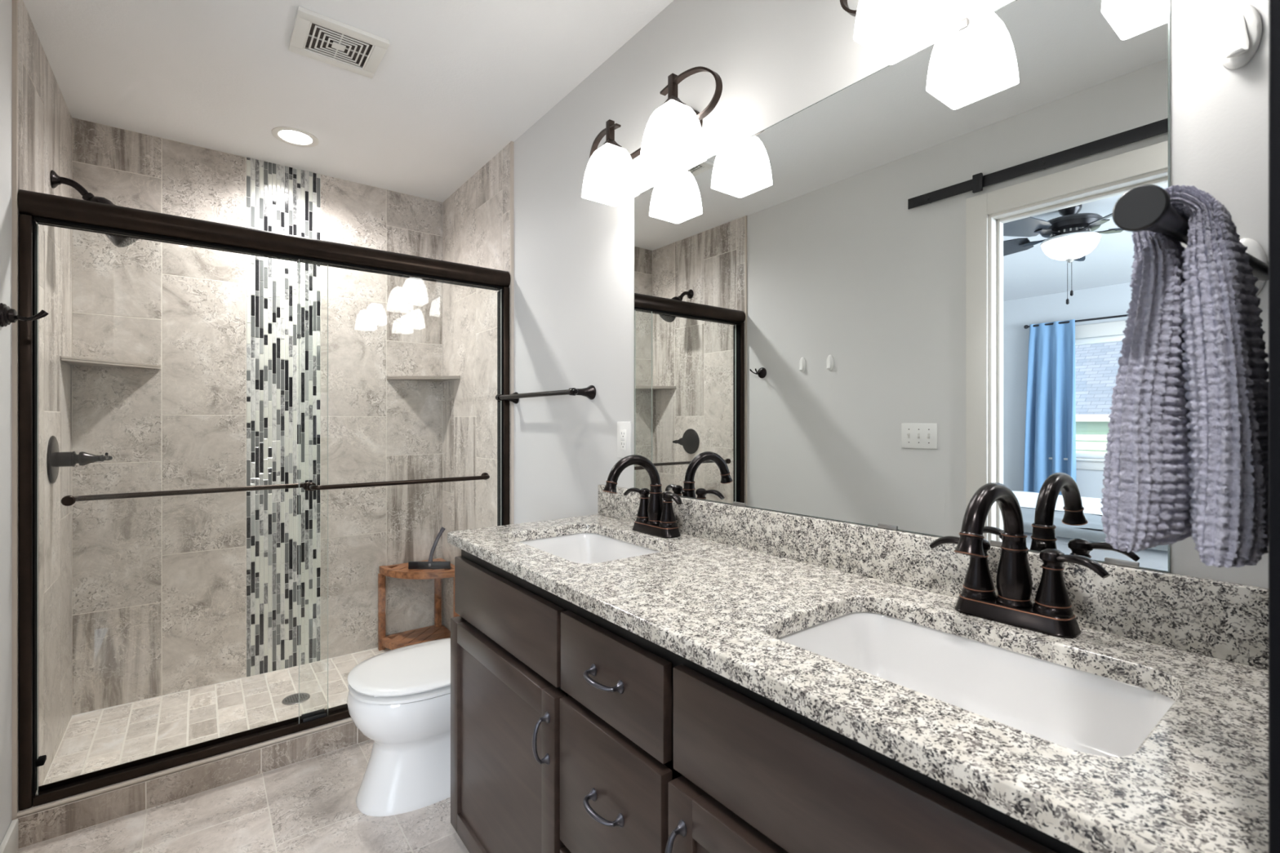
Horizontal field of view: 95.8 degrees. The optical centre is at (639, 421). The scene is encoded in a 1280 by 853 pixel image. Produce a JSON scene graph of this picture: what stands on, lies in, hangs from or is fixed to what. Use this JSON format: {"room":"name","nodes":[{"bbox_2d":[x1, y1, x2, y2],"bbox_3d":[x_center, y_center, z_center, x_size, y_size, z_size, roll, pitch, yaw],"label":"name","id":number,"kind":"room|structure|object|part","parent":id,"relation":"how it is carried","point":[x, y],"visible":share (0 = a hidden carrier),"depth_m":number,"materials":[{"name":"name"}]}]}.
{"room":"bathroom","nodes":[
{"label":"bathroom","id":0,"kind":"room"},
{"bbox_2d":[0,0,71,844],"bbox_3d":[-0.791,-0.011,0.263,0.124,2.440,5.378,0,0,-37],"label":"wall","id":1,"kind":"structure","parent":0,"point":[44,116],"depth_m":1.90,"materials":[{"name":"tile"}]},
{"bbox_2d":[0,818,18,852],"bbox_3d":[-1.382,1.163,1.135,0.014,0.090,1.238,0,0,-37],"label":"baseboard","id":2,"kind":"structure","parent":1,"relation":"attached to","point":[10,843],"depth_m":1.58,"materials":[{"name":"white paint"}]},
{"bbox_2d":[12,0,17,820],"bbox_3d":[-1.765,-0.011,1.632,0.010,2.440,0.009,0,0,-37],"label":"trim","id":3,"kind":"structure","parent":1,"relation":"attached to","point":[15,2],"depth_m":1.63,"materials":[{"name":"beige paint"}]},
{"bbox_2d":[0,302,48,327],"bbox_3d":[-1.659,-0.281,1.558,0.088,0.064,0.064,0,0,-37],"label":"robe hook","id":4,"kind":"object","parent":1,"relation":"attached to","point":[8,315],"visible":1,"depth_m":1.53,"materials":[{"name":"brown metal"}]},
{"bbox_2d":[46,435,112,484],"bbox_3d":[-1.992,0.135,2.067,0.158,0.168,0.168,0,0,-37],"label":"shower valve","id":5,"kind":"object","parent":1,"relation":"attached to","point":[55,459],"visible":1,"depth_m":2.02,"materials":[{"name":"brown metal"}]},
{"bbox_3d":[-1.924,0.128,2.085,0.028,0.032,0.072,0,0,-37],"label":"lever","id":6,"kind":"part","parent":5,"relation":"part of","materials":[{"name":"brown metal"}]},
{"bbox_2d":[49,169,138,247],"bbox_3d":[-1.955,-0.759,2.099,0.256,0.236,0.124,0,0,-37],"label":"showerhead","id":7,"kind":"object","parent":1,"relation":"attached to","point":[55,180],"visible":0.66,"depth_m":2.06,"materials":[{"name":"brown metal"}]},
{"bbox_3d":[-2.014,-0.831,2.054,0.088,0.059,0.024,0,0,-37],"label":"arm","id":8,"kind":"part","parent":7,"relation":"part of","materials":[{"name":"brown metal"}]},
{"bbox_2d":[36,222,328,795],"bbox_3d":[-1.480,0.256,1.944,0.759,1.676,0.071,0,0,-37],"label":"sliding shower door","id":9,"kind":"structure","parent":1,"relation":"attached to","point":[68,500],"depth_m":1.84,"materials":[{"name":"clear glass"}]},
{"bbox_2d":[42,647,391,785],"bbox_3d":[-1.460,1.196,2.476,1.500,0.004,0.808,0,0,-37],"label":"floor","id":10,"kind":"structure","parent":0,"point":[108,737],"depth_m":2.34,"materials":[{"name":"tile"}]},
{"bbox_2d":[281,693,310,705],"bbox_3d":[-1.476,1.191,2.482,0.104,0.005,0.104,0,0,-37],"label":"shower drain","id":11,"kind":"object","parent":10,"relation":"on","point":[291,700],"visible":0.99,"depth_m":2.47,"materials":[{"name":"silver metal"}]},
{"bbox_2d":[377,558,460,650],"bbox_3d":[-1.145,0.978,3.002,0.334,0.431,0.332,0,0,-37],"label":"stool","id":12,"kind":"object","parent":10,"relation":"on","point":[437,631],"visible":0.66,"depth_m":3.01,"materials":[{"name":"brown wood"}]},
{"bbox_3d":[-1.351,0.995,3.024,0.032,0.396,0.028,0,0,-37],"label":"leg","id":13,"kind":"part","parent":12,"relation":"part of","materials":[{"name":"brown wood"}]},
{"bbox_2d":[381,624,450,649],"bbox_3d":[-1.143,1.149,3.008,0.325,0.036,0.325,0,0,-37],"label":"shelf","id":14,"kind":"object","parent":12,"relation":"attached to","point":[436,632],"depth_m":3.03,"materials":[{"name":"brown wood"}]},
{"bbox_2d":[379,558,454,579],"bbox_3d":[-1.143,0.779,3.008,0.325,0.034,0.325,0,0,-37],"label":"shelf","id":15,"kind":"object","parent":12,"relation":"attached to","point":[402,571],"depth_m":2.95,"materials":[{"name":"brown wood"}]},
{"bbox_2d":[408,526,450,568],"bbox_3d":[-1.087,0.657,3.003,0.216,0.210,0.059,0,0,0],"label":"squeegee","id":16,"kind":"object","parent":12,"relation":"on","point":[430,564],"visible":1,"depth_m":2.98,"materials":[{"name":"black metal"}]},
{"bbox_3d":[-1.087,0.744,2.984,0.216,0.037,0.018,0,0,0],"label":"blade","id":17,"kind":"part","parent":16,"relation":"part of","materials":[{"name":"black metal"}]},
{"bbox_3d":[-1.055,0.644,3.004,0.087,0.184,0.021,0,0,-37],"label":"handle","id":18,"kind":"part","parent":16,"relation":"part of","materials":[{"name":"grey plastic"}]},
{"bbox_3d":[-1.118,0.995,3.197,0.032,0.396,0.028,0,0,-37],"label":"leg","id":19,"kind":"part","parent":12,"relation":"part of","materials":[{"name":"brown wood"}]},
{"bbox_3d":[-0.939,0.995,2.969,0.032,0.396,0.028,0,0,-37],"label":"leg","id":20,"kind":"part","parent":12,"relation":"part of","materials":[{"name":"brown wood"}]},
{"bbox_2d":[17,739,469,852],"bbox_3d":[0.162,1.211,0.356,1.522,0.004,4.370,0,0,-37],"label":"floor","id":21,"kind":"structure","parent":0,"point":[308,806],"depth_m":1.74,"materials":[{"name":"tile"}]},
{"bbox_2d":[16,716,370,848],"bbox_3d":[-1.190,1.158,2.122,1.500,0.101,0.093,0,0,-37],"label":"curb","id":22,"kind":"object","parent":21,"relation":"on","point":[41,823],"visible":0.42,"depth_m":1.84,"materials":[{"name":"beige tile"}]},
{"bbox_2d":[346,637,450,816],"bbox_3d":[-0.617,0.882,2.014,0.725,0.653,0.438,0,0,-37],"label":"toilet","id":23,"kind":"object","parent":21,"relation":"on","point":[399,699],"visible":0.42,"depth_m":1.80,"materials":[{"name":"white ceramic"}]},
{"bbox_3d":[-0.721,0.840,1.935,0.456,0.014,0.380,0,0,-37],"label":"seat","id":24,"kind":"part","parent":23,"relation":"part of","materials":[{"name":"white plastic"}]},
{"bbox_3d":[-0.718,0.817,1.937,0.468,0.028,0.384,0,0,-37],"label":"lid","id":25,"kind":"part","parent":23,"relation":"part of","materials":[{"name":"white plastic"}]},
{"bbox_2d":[450,549,1084,852],"bbox_3d":[0.136,0.778,1.175,0.565,0.862,1.592,0,0,-37],"label":"vanity cabinet","id":26,"kind":"object","parent":21,"relation":"on","point":[573,731],"visible":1,"depth_m":0.96,"materials":[{"name":"black wood"}]},
{"bbox_3d":[-0.347,0.858,1.424,0.030,0.588,0.609,0,0,-37],"label":"door","id":27,"kind":"part","parent":26,"relation":"part of","materials":[{"name":"brown wood"}]},
{"bbox_3d":[-0.204,0.654,1.183,0.035,0.109,0.017,0,0,-37],"label":"handle","id":28,"kind":"part","parent":26,"relation":"part of","materials":[{"name":"grey metal"}]},
{"bbox_3d":[-0.055,1.006,1.046,0.024,0.286,0.323,0,0,-37],"label":"drawer","id":29,"kind":"part","parent":26,"relation":"part of","materials":[{"name":"brown wood"}]},
{"bbox_3d":[-0.073,0.462,1.028,0.037,0.023,0.103,0,0,-37],"label":"handle","id":30,"kind":"part","parent":26,"relation":"part of","materials":[{"name":"grey metal"}]},
{"bbox_3d":[-0.072,0.686,1.018,0.037,0.023,0.103,0,0,-37],"label":"handle","id":31,"kind":"part","parent":26,"relation":"part of","materials":[{"name":"grey metal"}]},
{"bbox_3d":[-0.055,0.702,1.046,0.024,0.286,0.323,0,0,-37],"label":"drawer","id":32,"kind":"part","parent":26,"relation":"part of","materials":[{"name":"brown wood"}]},
{"bbox_3d":[-0.055,0.465,1.050,0.020,0.157,0.328,0,0,-37],"label":"drawer","id":33,"kind":"part","parent":26,"relation":"part of","materials":[{"name":"brown wood"}]},
{"bbox_3d":[0.050,0.648,0.850,0.035,0.109,0.017,0,0,-37],"label":"handle","id":34,"kind":"part","parent":26,"relation":"part of","materials":[{"name":"grey metal"}]},
{"bbox_3d":[0.237,0.853,0.659,0.030,0.597,0.603,0,0,-37],"label":"door","id":35,"kind":"part","parent":26,"relation":"part of","materials":[{"name":"brown wood"}]},
{"bbox_2d":[447,484,1268,852],"bbox_3d":[0.145,0.282,1.187,0.539,0.130,1.606,0,0,-37],"label":"countertop","id":36,"kind":"structure","parent":26,"relation":"on","point":[719,595],"depth_m":0.80,"materials":[{"name":"stone"}]},
{"bbox_2d":[518,533,659,563],"bbox_3d":[-0.141,0.419,1.544,0.340,0.143,0.485,0,0,-37],"label":"undermount sink","id":37,"kind":"object","parent":36,"relation":"in","point":[579,548],"visible":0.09,"depth_m":1.74,"materials":[{"name":"white ceramic"}]},
{"bbox_2d":[602,454,682,538],"bbox_3d":[0.022,0.205,1.614,0.210,0.225,0.213,0,0,14],"label":"bathroom faucet","id":38,"kind":"object","parent":36,"relation":"on","point":[655,517],"visible":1,"depth_m":1.61,"materials":[{"name":"brown metal"}]},
{"bbox_3d":[-0.020,0.144,1.597,0.192,0.103,0.039,0,0,-37],"label":"spout","id":39,"kind":"part","parent":38,"relation":"part of","materials":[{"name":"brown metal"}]},
{"bbox_3d":[-0.019,0.209,1.712,0.069,0.026,0.024,0,0,41],"label":"lever","id":40,"kind":"part","parent":38,"relation":"part of","materials":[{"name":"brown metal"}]},
{"bbox_3d":[0.013,0.244,1.689,0.051,0.097,0.051,0,0,-37],"label":"handle","id":41,"kind":"part","parent":38,"relation":"part of","materials":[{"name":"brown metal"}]},
{"bbox_3d":[0.045,0.305,1.647,0.063,0.027,0.171,0,0,-37],"label":"plate","id":42,"kind":"part","parent":38,"relation":"part of","materials":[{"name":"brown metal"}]},
{"bbox_3d":[0.077,0.244,1.605,0.051,0.097,0.051,0,0,-37],"label":"handle","id":43,"kind":"part","parent":38,"relation":"part of","materials":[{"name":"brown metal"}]},
{"bbox_3d":[0.091,0.209,1.567,0.024,0.026,0.069,0,0,-25],"label":"lever","id":44,"kind":"part","parent":38,"relation":"part of","materials":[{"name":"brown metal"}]},
{"bbox_2d":[776,612,1174,756],"bbox_3d":[0.426,0.419,0.800,0.340,0.143,0.486,0,0,-37],"label":"undermount sink","id":45,"kind":"object","parent":36,"relation":"in","point":[1068,707],"visible":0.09,"depth_m":0.88,"materials":[{"name":"white ceramic"}]},
{"bbox_2d":[928,482,1110,638],"bbox_3d":[0.575,0.205,0.891,0.210,0.225,0.213,0,0,14],"label":"bathroom faucet","id":46,"kind":"object","parent":36,"relation":"on","point":[1051,614],"visible":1,"depth_m":0.89,"materials":[{"name":"brown metal"}]},
{"bbox_3d":[0.533,0.209,0.989,0.069,0.026,0.024,0,0,41],"label":"lever","id":47,"kind":"part","parent":46,"relation":"part of","materials":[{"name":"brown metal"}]},
{"bbox_3d":[0.566,0.244,0.966,0.051,0.097,0.051,0,0,-37],"label":"handle","id":48,"kind":"part","parent":46,"relation":"part of","materials":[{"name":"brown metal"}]},
{"bbox_3d":[0.533,0.144,0.874,0.192,0.103,0.039,0,0,-37],"label":"spout","id":49,"kind":"part","parent":46,"relation":"part of","materials":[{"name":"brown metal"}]},
{"bbox_3d":[0.598,0.305,0.924,0.063,0.027,0.171,0,0,-37],"label":"plate","id":50,"kind":"part","parent":46,"relation":"part of","materials":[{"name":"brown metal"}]},
{"bbox_3d":[0.630,0.244,0.882,0.051,0.097,0.051,0,0,-37],"label":"handle","id":51,"kind":"part","parent":46,"relation":"part of","materials":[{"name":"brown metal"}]},
{"bbox_3d":[0.644,0.209,0.844,0.024,0.026,0.069,0,0,-25],"label":"lever","id":52,"kind":"part","parent":46,"relation":"part of","materials":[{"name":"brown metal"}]},
{"bbox_2d":[1268,0,1279,852],"bbox_3d":[0.793,0.123,0.320,0.559,2.170,0.556,0,0,-37],"label":"door frame","id":53,"kind":"structure","parent":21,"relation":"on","point":[1273,5],"depth_m":0.37,"materials":[{"name":"black"}]},
{"bbox_2d":[1111,184,1268,280],"bbox_3d":[0.581,-0.172,0.564,0.413,0.044,0.052,0,0,-31],"label":"towel holder","id":54,"kind":"object","parent":53,"relation":"attached to","point":[1144,207],"visible":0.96,"depth_m":0.47,"materials":[{"name":"black metal"}]},
{"bbox_3d":[0.429,-0.172,0.485,0.074,0.036,0.036,0,0,-37],"label":"knob","id":55,"kind":"part","parent":54,"relation":"part of","materials":[{"name":"black metal"}]},
{"bbox_2d":[1100,184,1268,568],"bbox_3d":[0.540,-0.045,0.558,0.229,0.326,0.114,0,0,-37],"label":"hand towel","id":56,"kind":"object","parent":54,"relation":"hanging from","point":[1187,455],"visible":0.87,"depth_m":0.50,"materials":[{"name":"grey fabric"}]},
{"bbox_3d":[0.569,-0.172,0.571,0.374,0.017,0.017,0,0,-32],"label":"arm","id":57,"kind":"part","parent":54,"relation":"part of","materials":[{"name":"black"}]},
{"bbox_2d":[71,117,442,715],"bbox_3d":[-1.741,-0.011,2.846,1.522,2.440,0.120,0,0,-37],"label":"wall","id":58,"kind":"structure","parent":0,"point":[159,583],"depth_m":2.60,"materials":[{"name":"tile"}]},
{"bbox_2d":[60,355,160,368],"bbox_3d":[-2.113,-0.234,2.324,0.276,0.016,0.256,0,0,-37],"label":"corner shelf","id":59,"kind":"object","parent":58,"relation":"attached to","point":[72,361],"visible":1,"depth_m":2.31,"materials":[{"name":"beige stone"}]},
{"bbox_2d":[246,157,320,676],"bbox_3d":[-1.716,-0.019,2.791,0.306,2.425,0.006,0,0,-37],"label":"mosaic","id":60,"kind":"object","parent":58,"relation":"attached to","point":[281,199],"visible":0.94,"depth_m":2.78,"materials":[{"name":"tile"}]},
{"bbox_2d":[386,375,460,382],"bbox_3d":[-1.144,-0.231,3.051,0.297,0.016,0.277,0,0,-37],"label":"corner shelf","id":61,"kind":"object","parent":58,"relation":"attached to","point":[435,378],"visible":1,"depth_m":3.06,"materials":[{"name":"beige stone"}]},
{"bbox_2d":[22,0,673,202],"bbox_3d":[-0.120,-1.282,0.713,1.737,0.100,5.478,0,0,-37],"label":"ceiling","id":62,"kind":"structure","parent":0,"point":[455,82],"depth_m":2.05,"materials":[{"name":"paint"}]},
{"bbox_2d":[271,126,318,147],"bbox_3d":[-1.492,-1.228,2.503,0.176,0.006,0.176,0,0,-37],"label":"recessed light","id":63,"kind":"object","parent":62,"relation":"in","point":[303,138],"visible":1,"depth_m":2.50,"materials":[{"name":"white paint"}]},
{"bbox_2d":[288,6,389,78],"bbox_3d":[-0.982,-1.224,1.884,0.256,0.014,0.237,0,0,-37],"label":"ceiling vent","id":64,"kind":"object","parent":62,"relation":"in","point":[315,36],"visible":1,"depth_m":1.87,"materials":[{"name":"white plastic"}]},
{"bbox_2d":[442,0,1268,631],"bbox_3d":[0.495,-0.011,1.246,0.113,2.440,5.378,0,0,-37],"label":"wall","id":65,"kind":"structure","parent":0,"point":[774,60],"depth_m":1.96,"materials":[{"name":"paint"}]},
{"bbox_2d":[17,189,510,810],"bbox_3d":[-1.188,0.220,2.120,1.496,1.776,0.078,0,0,-37],"label":"shower door frame","id":66,"kind":"object","parent":65,"relation":"attached to","point":[44,209],"visible":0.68,"depth_m":1.81,"materials":[{"name":"brown metal"}]},
{"bbox_2d":[298,259,502,724],"bbox_3d":[-0.904,0.256,2.295,0.775,1.676,0.071,0,0,-37],"label":"sliding shower door","id":67,"kind":"structure","parent":65,"relation":"attached to","point":[311,486],"depth_m":2.17,"materials":[{"name":"clear glass"}]},
{"bbox_2d":[510,141,514,524],"bbox_3d":[-0.564,-0.011,2.549,0.013,2.440,0.011,0,0,-37],"label":"trim","id":68,"kind":"structure","parent":65,"relation":"attached to","point":[512,143],"depth_m":2.54,"materials":[{"name":"beige"}]},
{"bbox_2d":[495,385,595,404],"bbox_3d":[-0.391,-0.102,2.256,0.094,0.052,0.678,0,0,-37],"label":"towel bar","id":69,"kind":"object","parent":65,"relation":"attached to","point":[589,392],"visible":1,"depth_m":2.09,"materials":[{"name":"brown metal"}]},
{"bbox_3d":[-0.575,-0.102,2.499,0.090,0.052,0.052,0,0,-37],"label":"post","id":70,"kind":"part","parent":69,"relation":"part of","materials":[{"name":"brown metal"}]},
{"bbox_3d":[-0.205,-0.102,2.015,0.090,0.052,0.052,0,0,-37],"label":"post","id":71,"kind":"part","parent":69,"relation":"part of","materials":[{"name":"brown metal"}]},
{"bbox_2d":[617,422,631,457],"bbox_3d":[-0.053,0.060,1.883,0.009,0.118,0.074,0,0,-37],"label":"wall outlet","id":72,"kind":"object","parent":65,"relation":"attached to","point":[624,428],"visible":0.92,"depth_m":1.88,"materials":[{"name":"white plastic"}]},
{"bbox_2d":[619,429,626,449],"bbox_3d":[-0.055,0.060,1.881,0.003,0.066,0.034,0,0,-37],"label":"receptacle","id":73,"kind":"object","parent":72,"relation":"attached to","point":[622,432],"depth_m":1.88,"materials":[{"name":"white plastic"}]},
{"bbox_2d":[581,66,722,206],"bbox_3d":[0.026,-0.780,1.624,0.198,0.224,0.568,0,0,-37],"label":"vanity light","id":74,"kind":"object","parent":65,"relation":"attached to","point":[673,144],"visible":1,"depth_m":1.54,"materials":[{"name":"white glass"}]},
{"bbox_3d":[-0.088,-0.739,1.715,0.127,0.141,0.127,0,0,-37],"label":"lamp shade","id":75,"kind":"part","parent":74,"relation":"part of","materials":[{"name":"white glass"}]},
{"bbox_3d":[-0.088,-0.848,1.715,0.052,0.084,0.052,0,0,-37],"label":"stem","id":76,"kind":"part","parent":74,"relation":"part of","materials":[{"name":"brown metal"}]},
{"bbox_3d":[-0.069,-0.824,1.739,0.262,0.104,0.103,0,0,34],"label":"arm","id":77,"kind":"part","parent":74,"relation":"part of","materials":[{"name":"brown metal"}]},
{"bbox_3d":[0.085,-0.848,1.489,0.052,0.084,0.052,0,0,-37],"label":"stem","id":78,"kind":"part","parent":74,"relation":"part of","materials":[{"name":"brown metal"}]},
{"bbox_3d":[0.085,-0.739,1.489,0.127,0.141,0.127,0,0,-37],"label":"lamp shade","id":79,"kind":"part","parent":74,"relation":"part of","materials":[{"name":"white glass"}]},
{"bbox_3d":[0.112,-0.824,1.501,0.103,0.104,0.262,0,0,-18],"label":"arm","id":80,"kind":"part","parent":74,"relation":"part of","materials":[{"name":"brown metal"}]},
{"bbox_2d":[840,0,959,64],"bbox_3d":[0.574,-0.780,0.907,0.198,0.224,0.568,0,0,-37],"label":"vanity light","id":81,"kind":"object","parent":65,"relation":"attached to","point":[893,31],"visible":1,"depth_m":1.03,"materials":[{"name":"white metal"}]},
{"bbox_3d":[0.478,-0.824,1.022,0.262,0.104,0.103,0,0,34],"label":"arm","id":82,"kind":"part","parent":81,"relation":"part of","materials":[{"name":"brown metal"}]},
{"bbox_2d":[634,0,1170,573],"bbox_3d":[0.369,-0.255,1.331,0.009,0.942,1.274,0,0,-37],"label":"wall mirror","id":83,"kind":"object","parent":65,"relation":"attached to","point":[906,293],"visible":0.78,"depth_m":1.11,"materials":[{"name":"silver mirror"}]},
{"bbox_2d":[598,484,1268,670],"bbox_3d":[0.351,0.268,1.344,0.020,0.101,1.606,0,0,-37],"label":"backsplash","id":84,"kind":"structure","parent":65,"relation":"attached to","point":[1216,619],"depth_m":0.96,"materials":[{"name":"stone"}]},
{"bbox_2d":[1215,3,1262,69],"bbox_3d":[0.791,-0.513,0.766,0.026,0.084,0.043,0,0,-37],"label":"hook","id":85,"kind":"object","parent":65,"relation":"attached to","point":[1239,33],"visible":1,"depth_m":0.76,"materials":[{"name":"white plastic"}]},
{"bbox_2d":[1239,238,1267,295],"bbox_3d":[0.794,-0.201,0.762,0.026,0.084,0.043,0,0,-37],"label":"hook","id":86,"kind":"object","parent":65,"relation":"attached to","point":[1255,249],"visible":0.09,"depth_m":0.76,"materials":[{"name":"white plastic"}]}
]}

